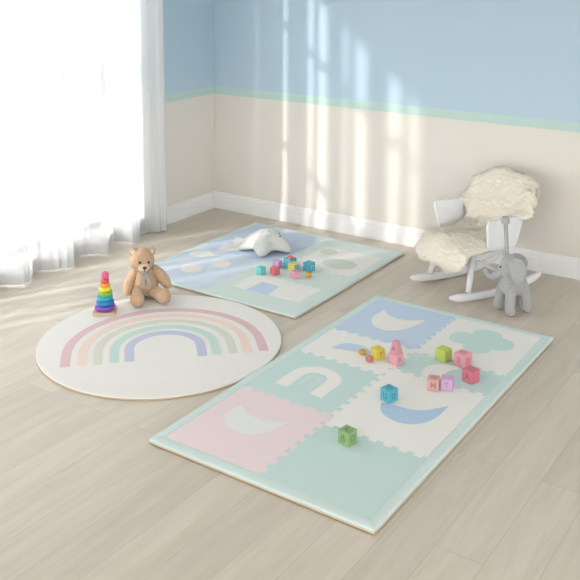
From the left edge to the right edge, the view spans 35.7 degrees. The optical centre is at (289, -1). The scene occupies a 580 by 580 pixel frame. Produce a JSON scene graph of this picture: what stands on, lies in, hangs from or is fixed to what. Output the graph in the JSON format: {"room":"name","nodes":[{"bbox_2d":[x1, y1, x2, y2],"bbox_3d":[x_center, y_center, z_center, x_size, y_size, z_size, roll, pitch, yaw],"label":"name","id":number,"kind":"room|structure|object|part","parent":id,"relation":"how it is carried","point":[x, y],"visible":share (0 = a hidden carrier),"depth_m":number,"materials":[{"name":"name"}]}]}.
{"room":"children's room","nodes":[
{"label":"children's room","id":0,"kind":"room"},
{"bbox_2d":[163,0,213,206],"bbox_3d":[-4.262,0.520,2.723,0.200,3.050,12.500,2,3,34],"label":"wall","id":1,"kind":"structure","parent":0,"point":[188,25],"depth_m":7.58,"materials":[{"name":"beige paint"}]},
{"bbox_2d":[37,192,214,271],"bbox_3d":[-4.149,1.975,2.761,0.018,0.141,12.382,2,3,34],"label":"baseboard","id":2,"kind":"structure","parent":1,"relation":"attached to","point":[182,210],"depth_m":7.60,"materials":[{"name":"white paint"}]},
{"bbox_3d":[-2.668,-1.020,4.716,0.118,0.056,6.376,2,3,34],"label":"curtain rod","id":3,"kind":"object","parent":1,"relation":"attached to","visible":0},
{"bbox_2d":[0,0,166,285],"bbox_3d":[-2.633,0.481,4.706,0.219,2.934,6.012,2,3,34],"label":"curtain","id":4,"kind":"object","parent":3,"relation":"hanging from","point":[83,125],"visible":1,"depth_m":6.46,"materials":[{"name":"white fabric"}]},
{"bbox_2d":[0,208,579,579],"bbox_3d":[-0.913,2.178,0.696,8.300,0.080,12.800,2,3,34],"label":"floor","id":5,"kind":"structure","parent":0,"point":[85,493],"depth_m":3.77,"materials":[{"name":"brown wood"}]},
{"bbox_2d":[35,295,281,400],"bbox_3d":[-0.732,1.932,5.111,1.374,0.015,1.374,2,3,34],"label":"round rug","id":6,"kind":"object","parent":5,"relation":"on","point":[184,346],"visible":0.93,"depth_m":4.98,"materials":[{"name":"beige carpet"}]},
{"bbox_2d":[93,271,116,315],"bbox_3d":[-1.131,1.781,5.508,0.140,0.252,0.140,0,3,-6],"label":"stacking toy","id":7,"kind":"object","parent":6,"relation":"on","point":[105,305],"visible":1,"depth_m":5.47,"materials":[{"name":"multicoloured wood"}]},
{"bbox_2d":[123,247,171,306],"bbox_3d":[-0.897,1.732,5.693,0.308,0.333,0.287,-1,3,-17],"label":"teddy bear","id":8,"kind":"object","parent":6,"relation":"on","point":[142,279],"visible":1,"depth_m":5.68},
{"bbox_3d":[-1.010,1.785,5.728,0.079,0.177,0.130,2,3,39],"label":"arm","id":9,"kind":"part","parent":8,"relation":"part of"},
{"bbox_3d":[-0.955,1.849,5.649,0.099,0.101,0.228,0,3,-10],"label":"leg","id":10,"kind":"part","parent":8,"relation":"part of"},
{"bbox_3d":[-0.833,1.846,5.681,0.094,0.103,0.227,-2,3,-41],"label":"leg","id":11,"kind":"part","parent":8,"relation":"part of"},
{"bbox_3d":[-0.827,1.769,5.762,0.148,0.153,0.075,1,3,11],"label":"arm","id":12,"kind":"part","parent":8,"relation":"part of"},
{"bbox_2d":[154,223,403,318],"bbox_3d":[-0.128,1.870,6.396,1.360,0.023,1.434,2,3,34],"label":"play mat","id":13,"kind":"object","parent":5,"relation":"on","point":[217,267],"visible":0.85,"depth_m":6.25,"materials":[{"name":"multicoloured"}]},
{"bbox_2d":[256,265,265,274],"bbox_3d":[-0.199,1.848,6.157,0.050,0.049,0.050,2,3,41],"label":"block","id":14,"kind":"object","parent":13,"relation":"on","point":[260,270],"visible":1,"depth_m":6.14,"materials":[{"name":"teal"}]},
{"bbox_2d":[239,228,291,256],"bbox_3d":[-0.183,1.772,6.665,0.392,0.151,0.395,0,3,0],"label":"stuffed animal","id":15,"kind":"object","parent":13,"relation":"on","point":[263,241],"visible":1,"depth_m":6.58,"materials":[{"name":"white fabric"}]},
{"bbox_2d":[270,265,279,275],"bbox_3d":[-0.102,1.848,6.152,0.050,0.049,0.050,-2,3,-42],"label":"block","id":16,"kind":"object","parent":13,"relation":"on","point":[274,270],"visible":1,"depth_m":6.14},
{"bbox_2d":[273,259,281,267],"bbox_3d":[-0.087,1.841,6.283,0.052,0.051,0.052,2,3,34],"label":"block","id":17,"kind":"object","parent":13,"relation":"on","point":[277,262],"visible":0.85,"depth_m":6.27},
{"bbox_2d":[283,256,295,268],"bbox_3d":[-0.001,1.833,6.289,0.068,0.067,0.068,2,3,37],"label":"block","id":18,"kind":"object","parent":13,"relation":"on","point":[286,260],"visible":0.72,"depth_m":6.27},
{"bbox_2d":[288,261,299,270],"bbox_3d":[0.027,1.841,6.212,0.059,0.057,0.058,2,4,43],"label":"block","id":19,"kind":"object","parent":13,"relation":"on","point":[292,265],"visible":0.92,"depth_m":6.20,"materials":[{"name":"yellow wood"}]},
{"bbox_2d":[290,269,299,278],"bbox_3d":[0.035,1.852,6.084,0.049,0.048,0.049,-2,3,-38],"label":"block","id":20,"kind":"object","parent":13,"relation":"on","point":[295,273],"visible":1,"depth_m":6.07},
{"bbox_2d":[303,260,314,271],"bbox_3d":[0.133,1.840,6.225,0.061,0.059,0.060,2,3,41],"label":"block","id":21,"kind":"object","parent":13,"relation":"on","point":[309,266],"visible":0.98,"depth_m":6.21,"materials":[{"name":"teal wood"}]},
{"bbox_2d":[149,295,553,533],"bbox_3d":[0.432,1.949,4.577,1.150,0.028,2.099,2,3,34],"label":"play mat","id":22,"kind":"object","parent":5,"relation":"on","point":[275,430],"visible":0.97,"depth_m":4.27,"materials":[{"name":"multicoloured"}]},
{"bbox_2d":[338,424,356,446],"bbox_3d":[0.255,1.933,3.998,0.063,0.062,0.063,2,3,42],"label":"block","id":23,"kind":"object","parent":22,"relation":"on","point":[347,435],"visible":1,"depth_m":3.98,"materials":[{"name":"green"}]},
{"bbox_2d":[359,349,365,354],"bbox_3d":[0.393,1.909,4.889,0.041,0.030,0.037,2,3,34],"label":"bead","id":24,"kind":"object","parent":22,"relation":"on","point":[361,351],"visible":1,"depth_m":4.88},
{"bbox_2d":[366,355,372,361],"bbox_3d":[0.424,1.912,4.802,0.045,0.032,0.038,2,3,34],"label":"bead","id":25,"kind":"object","parent":22,"relation":"on","point":[369,358],"visible":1,"depth_m":4.79},
{"bbox_2d":[371,345,384,360],"bbox_3d":[0.473,1.898,4.846,0.057,0.056,0.058,-1,3,-29],"label":"block","id":26,"kind":"object","parent":22,"relation":"on","point":[377,352],"visible":0.96,"depth_m":4.83,"materials":[{"name":"yellow"}]},
{"bbox_2d":[381,384,397,403],"bbox_3d":[0.483,1.916,4.385,0.063,0.062,0.063,-2,3,-40],"label":"block","id":27,"kind":"object","parent":22,"relation":"on","point":[389,393],"visible":1,"depth_m":4.37,"materials":[{"name":"teal"}]},
{"bbox_2d":[389,352,403,365],"bbox_3d":[0.563,1.901,4.782,0.057,0.056,0.058,-2,3,-37],"label":"block","id":28,"kind":"object","parent":22,"relation":"on","point":[395,360],"visible":0.9,"depth_m":4.76,"materials":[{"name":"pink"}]},
{"bbox_2d":[390,339,402,354],"bbox_3d":[0.563,1.839,4.779,0.050,0.066,0.050,-2,3,-43],"label":"block","id":29,"kind":"object","parent":28,"relation":"on","point":[396,349],"visible":1,"depth_m":4.76,"materials":[{"name":"pink wood"}]},
{"bbox_2d":[427,374,439,391],"bbox_3d":[0.718,1.913,4.501,0.059,0.058,0.059,1,3,15],"label":"block","id":30,"kind":"object","parent":22,"relation":"on","point":[433,381],"visible":1,"depth_m":4.48,"materials":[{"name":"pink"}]},
{"bbox_2d":[435,345,451,362],"bbox_3d":[0.823,1.895,4.826,0.064,0.063,0.064,-3,4,-45],"label":"block","id":31,"kind":"object","parent":22,"relation":"on","point":[443,353],"visible":1,"depth_m":4.81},
{"bbox_2d":[441,374,453,391],"bbox_3d":[0.786,1.913,4.502,0.058,0.058,0.059,1,3,17],"label":"block","id":32,"kind":"object","parent":22,"relation":"on","point":[447,381],"visible":1,"depth_m":4.48,"materials":[{"name":"purple"}]},
{"bbox_2d":[454,349,471,367],"bbox_3d":[0.915,1.896,4.761,0.070,0.068,0.070,-2,3,-43],"label":"block","id":33,"kind":"object","parent":22,"relation":"on","point":[462,358],"visible":0.91,"depth_m":4.74,"materials":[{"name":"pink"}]},
{"bbox_2d":[462,365,479,383],"bbox_3d":[0.920,1.906,4.584,0.065,0.063,0.064,-2,3,-40],"label":"block","id":34,"kind":"object","parent":22,"relation":"on","point":[470,374],"visible":1,"depth_m":4.57,"materials":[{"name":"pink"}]},
{"bbox_2d":[410,197,540,301],"bbox_3d":[1.233,1.561,5.975,0.754,0.680,0.564,-1,3,-28],"label":"rocking chair","id":35,"kind":"object","parent":5,"relation":"on","point":[448,211],"visible":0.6,"depth_m":5.82,"materials":[{"name":"white plastic"}]},
{"bbox_3d":[0.988,1.719,6.047,0.132,0.250,0.048,0,3,4],"label":"leg","id":36,"kind":"part","parent":35,"relation":"part of","materials":[{"name":"white paint"}]},
{"bbox_3d":[1.127,1.473,6.201,0.307,0.204,0.046,-1,3,-25],"label":"armrest","id":37,"kind":"part","parent":35,"relation":"part of","materials":[{"name":"white plastic"}]},
{"bbox_3d":[1.153,1.733,5.744,0.120,0.250,0.091,-1,3,-28],"label":"leg","id":38,"kind":"part","parent":35,"relation":"part of","materials":[{"name":"white paint"}]},
{"bbox_2d":[413,165,539,275],"bbox_3d":[1.237,1.438,5.969,0.762,0.615,0.719,-1,3,-28],"label":"sheepskin","id":39,"kind":"object","parent":35,"relation":"on","point":[498,192],"visible":0.94,"depth_m":5.93,"materials":[{"name":"beige fur"}]},
{"bbox_3d":[1.205,1.593,5.961,0.420,0.047,0.447,-1,3,-28],"label":"seat","id":40,"kind":"part","parent":35,"relation":"part of","materials":[{"name":"white plastic"}]},
{"bbox_3d":[1.367,1.493,5.758,0.307,0.204,0.046,-2,3,-32],"label":"armrest","id":41,"kind":"part","parent":35,"relation":"part of","materials":[{"name":"white plastic"}]},
{"bbox_2d":[483,216,531,316],"bbox_3d":[1.342,1.627,5.554,0.290,0.584,0.233,1,3,28],"label":"elephant","id":42,"kind":"object","parent":5,"relation":"on","point":[512,287],"visible":1,"depth_m":5.50},
{"bbox_3d":[1.330,1.476,5.543,0.025,0.219,0.040,-1,3,-28],"label":"hanging cord","id":43,"kind":"part","parent":42,"relation":"part of","materials":[{"name":"grey plastic"}]},
{"bbox_2d":[214,0,579,258],"bbox_3d":[2.576,0.385,5.746,8.300,3.050,0.200,2,3,34],"label":"wall","id":44,"kind":"structure","parent":0,"point":[385,111],"depth_m":6.84,"materials":[{"name":"blue paint"}]},
{"bbox_2d":[214,191,579,279],"bbox_3d":[2.639,1.846,5.637,8.000,0.141,0.018,2,3,34],"label":"baseboard","id":45,"kind":"structure","parent":44,"relation":"attached to","point":[538,261],"depth_m":7.06,"materials":[{"name":"white paint"}]}
]}

